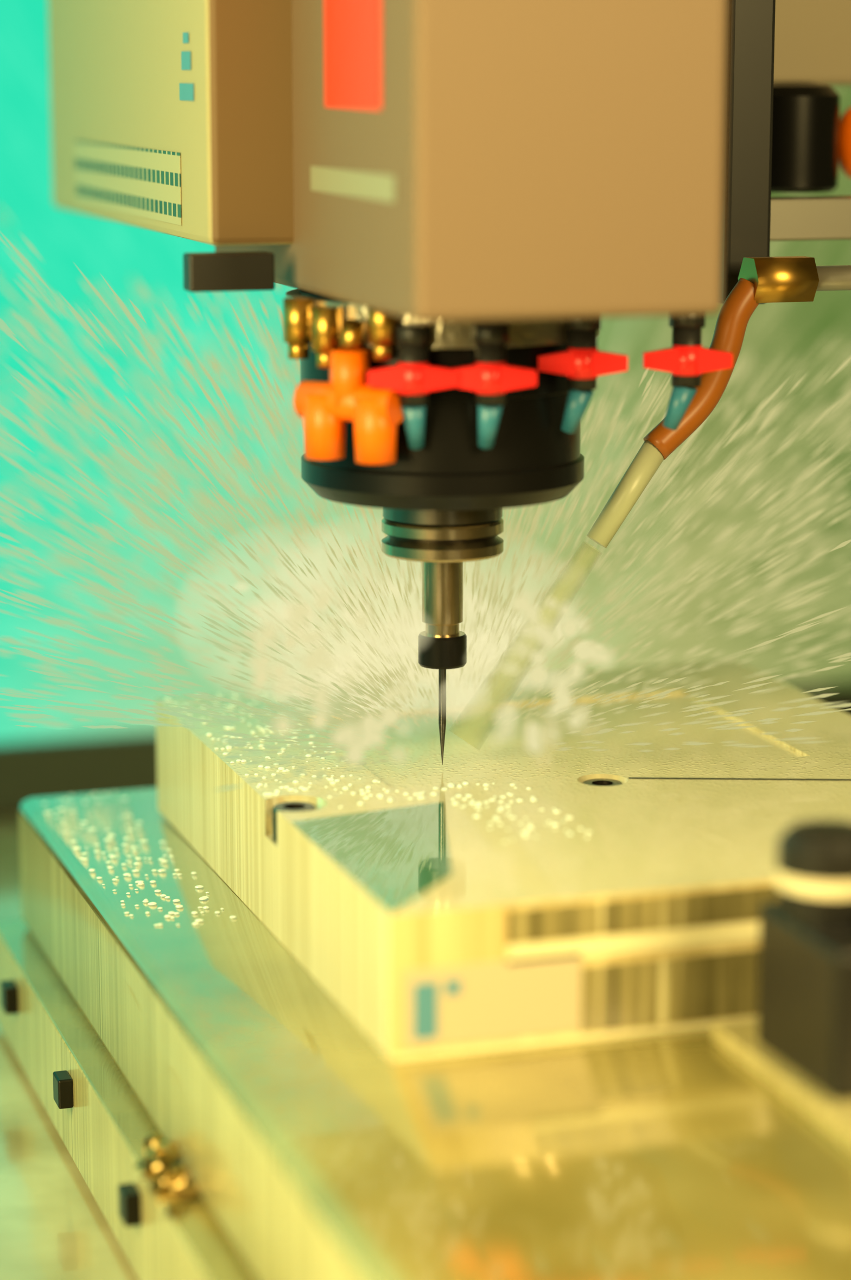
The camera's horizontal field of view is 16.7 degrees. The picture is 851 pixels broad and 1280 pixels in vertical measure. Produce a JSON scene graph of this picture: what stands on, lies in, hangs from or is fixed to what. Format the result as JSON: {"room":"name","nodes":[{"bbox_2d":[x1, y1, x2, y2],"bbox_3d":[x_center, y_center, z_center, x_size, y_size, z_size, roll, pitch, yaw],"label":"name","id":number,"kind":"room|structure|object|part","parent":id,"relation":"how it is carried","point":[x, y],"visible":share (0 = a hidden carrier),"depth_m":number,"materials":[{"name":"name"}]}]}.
{"room":"machine shop","nodes":[
{"label":"machine shop","id":0,"kind":"room"},
{"bbox_2d":[0,813,139,1279],"bbox_3d":[0.271,0.351,0.702,2.300,0.100,2.700,-4,12,-18],"label":"floor","id":1,"kind":"structure","parent":0,"point":[52,1227],"depth_m":1.13,"materials":[{"name":"beige"}]},
{"bbox_2d":[0,787,850,1279],"bbox_3d":[0.318,0.187,0.980,0.783,0.106,0.970,-4,12,-18],"label":"table","id":2,"kind":"object","parent":1,"relation":"on","point":[309,1152],"visible":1,"depth_m":0.94,"materials":[{"name":"metal"}]},
{"bbox_3d":[0.321,0.216,0.987,0.777,0.046,0.970,-4,12,-18],"label":"plate","id":3,"kind":"part","parent":2,"relation":"part of","materials":[{"name":"metal"}]},
{"bbox_2d":[134,1132,198,1217],"bbox_3d":[-0.090,0.183,1.008,0.015,0.016,0.062,-4,12,-18],"label":"brass fitting","id":4,"kind":"object","parent":2,"relation":"on","point":[159,1165],"visible":1,"depth_m":1.00,"materials":[{"name":"gold metal"}]},
{"bbox_2d":[42,685,591,925],"bbox_3d":[-0.056,0.070,1.167,0.152,0.051,0.314,-4,12,-18],"label":"droplet","id":5,"kind":"object","parent":2,"relation":"on","point":[264,694],"visible":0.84,"depth_m":1.14,"materials":[{"name":"white"}]},
{"bbox_2d":[155,660,850,1061],"bbox_3d":[0.066,0.074,1.150,0.274,0.050,0.346,-4,12,-18],"label":"block","id":6,"kind":"object","parent":2,"relation":"on","point":[436,934],"visible":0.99,"depth_m":1.04,"materials":[{"name":"silver"}]},
{"bbox_2d":[0,210,850,790],"bbox_3d":[-0.043,-0.099,1.306,1.157,0.220,0.763,-5,12,-23],"label":"coolant spray","id":7,"kind":"object","parent":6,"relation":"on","point":[299,613],"visible":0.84,"depth_m":1.20,"materials":[{"name":"white liquid"}]},
{"bbox_2d":[712,819,850,1148],"bbox_3d":[0.199,0.101,0.925,0.172,0.085,0.142,-4,12,-18],"label":"clamp","id":8,"kind":"object","parent":2,"relation":"on","point":[799,1043],"visible":1,"depth_m":0.91,"materials":[{"name":"metal"}]},
{"bbox_3d":[0.199,0.139,0.933,0.172,0.006,0.142,-4,12,-18],"label":"plate","id":9,"kind":"part","parent":8,"relation":"part of","materials":[{"name":"metal"}]},
{"bbox_3d":[0.144,0.097,0.926,0.064,0.079,0.060,-4,12,-18],"label":"knob","id":10,"kind":"part","parent":8,"relation":"part of","materials":[{"name":"black plastic"}]},
{"bbox_3d":[0.271,-0.826,0.469,2.300,0.100,2.700,-4,12,-18],"label":"ceiling","id":11,"kind":"structure","parent":0,"visible":0},
{"bbox_2d":[47,0,727,322],"bbox_3d":[-0.023,-0.515,1.125,0.176,0.741,0.470,-4,12,-18],"label":"housing","id":12,"kind":"object","parent":11,"relation":"attached to","point":[420,160],"visible":0.94,"depth_m":0.98,"materials":[{"name":"brown metal"}]},
{"bbox_2d":[182,251,398,368],"bbox_3d":[-0.047,-0.123,1.077,0.091,0.040,0.030,6,13,26],"label":"fittings","id":13,"kind":"object","parent":12,"relation":"attached to","point":[304,323],"visible":0.98,"depth_m":1.07,"materials":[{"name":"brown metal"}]},
{"bbox_2d":[285,288,599,524],"bbox_3d":[0.007,-0.090,1.117,0.120,0.087,0.120,-4,12,-18],"label":"spindle","id":14,"kind":"object","parent":12,"relation":"attached to","point":[451,480],"visible":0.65,"depth_m":1.07,"materials":[{"name":"black metal"}]},
{"bbox_2d":[293,318,403,464],"bbox_3d":[-0.028,-0.091,1.060,0.040,0.052,0.017,7,13,31],"label":"pipe fitting","id":15,"kind":"object","parent":14,"relation":"attached to","point":[325,407],"visible":1,"depth_m":1.05,"materials":[{"name":"orange plastic"}]},
{"bbox_2d":[367,322,459,449],"bbox_3d":[-0.004,-0.091,1.053,0.033,0.046,0.018,0,11,0],"label":"shutoff valve","id":16,"kind":"object","parent":14,"relation":"attached to","point":[413,377],"visible":1,"depth_m":1.04,"materials":[{"name":"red plastic"}]},
{"bbox_2d":[381,517,503,669],"bbox_3d":[0.007,-0.019,1.131,0.047,0.058,0.047,-4,12,-18],"label":"holder","id":17,"kind":"object","parent":14,"relation":"attached to","point":[442,550],"visible":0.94,"depth_m":1.12,"materials":[{"name":"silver metal"}]},
{"bbox_2d":[438,669,446,764],"bbox_3d":[0.007,0.029,1.141,0.003,0.040,0.003,-4,12,-18],"label":"mill","id":18,"kind":"object","parent":17,"relation":"attached to","point":[442,672],"visible":1,"depth_m":1.14,"materials":[{"name":"grey metal"}]},
{"bbox_2d":[452,322,536,448],"bbox_3d":[0.024,-0.092,1.054,0.033,0.046,0.018,0,11,0],"label":"shutoff valve","id":19,"kind":"object","parent":14,"relation":"attached to","point":[490,377],"visible":1,"depth_m":1.05,"materials":[{"name":"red plastic"}]},
{"bbox_2d":[537,317,628,433],"bbox_3d":[0.058,-0.099,1.075,0.034,0.046,0.015,1,11,7],"label":"shutoff valve","id":20,"kind":"object","parent":14,"relation":"attached to","point":[582,362],"visible":0.98,"depth_m":1.07,"materials":[{"name":"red plastic"}]},
{"bbox_2d":[586,256,850,548],"bbox_3d":[0.145,-0.096,1.161,0.170,0.113,0.020,-4,12,-18],"label":"hose","id":21,"kind":"object","parent":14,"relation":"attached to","point":[784,279],"visible":0.81,"depth_m":1.14,"materials":[{"name":"brown"}]},
{"bbox_2d":[642,314,732,430],"bbox_3d":[0.098,-0.101,1.086,0.034,0.046,0.015,1,11,7],"label":"shutoff valve","id":22,"kind":"object","parent":12,"relation":"attached to","point":[686,360],"visible":0.97,"depth_m":1.08,"materials":[{"name":"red plastic"}]},
{"bbox_2d":[721,0,775,303],"bbox_3d":[0.121,-0.509,1.125,0.020,0.752,0.060,-4,12,-18],"label":"mounting rail","id":23,"kind":"object","parent":11,"relation":"hanging from","point":[751,25],"visible":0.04,"depth_m":1.16,"materials":[{"name":"black plastic"}]},
{"bbox_2d":[774,0,850,85],"bbox_3d":[0.208,-0.603,1.377,0.300,0.666,0.290,-4,12,-18],"label":"panel","id":24,"kind":"object","parent":11,"relation":"hanging from","point":[812,38],"visible":0.04,"depth_m":1.28,"materials":[{"name":"beige paint"}]},
{"bbox_2d":[770,195,850,241],"bbox_3d":[0.347,-0.187,1.265,0.452,0.017,0.022,-4,12,-18],"label":"rail","id":25,"kind":"object","parent":24,"relation":"attached to","point":[815,217],"visible":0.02,"depth_m":1.19,"materials":[{"name":"grey metal"}]},
{"bbox_2d":[771,81,850,192],"bbox_3d":[0.167,-0.217,1.252,0.063,0.046,0.042,-4,12,-18],"label":"motor","id":26,"kind":"object","parent":24,"relation":"attached to","point":[810,140],"visible":0.73,"depth_m":1.23,"materials":[{"name":"black metal"}]},
{"bbox_3d":[-0.113,-0.468,1.753,2.300,1.100,0.200,-4,12,-18],"label":"wall","id":27,"kind":"structure","parent":0,"visible":0},
{"bbox_2d":[0,0,850,743],"bbox_3d":[-0.079,-0.445,1.649,1.700,1.005,0.016,-4,12,-18],"label":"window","id":28,"kind":"structure","parent":27,"relation":"in","point":[62,238],"depth_m":1.71,"materials":[{"name":"teal glass"}]},
{"bbox_2d":[0,682,850,814],"bbox_3d":[-0.078,0.068,1.747,1.780,0.040,0.029,-4,12,-18],"label":"rail","id":29,"kind":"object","parent":27,"relation":"attached to","point":[28,769],"depth_m":1.69,"materials":[{"name":"black metal"}]}
]}

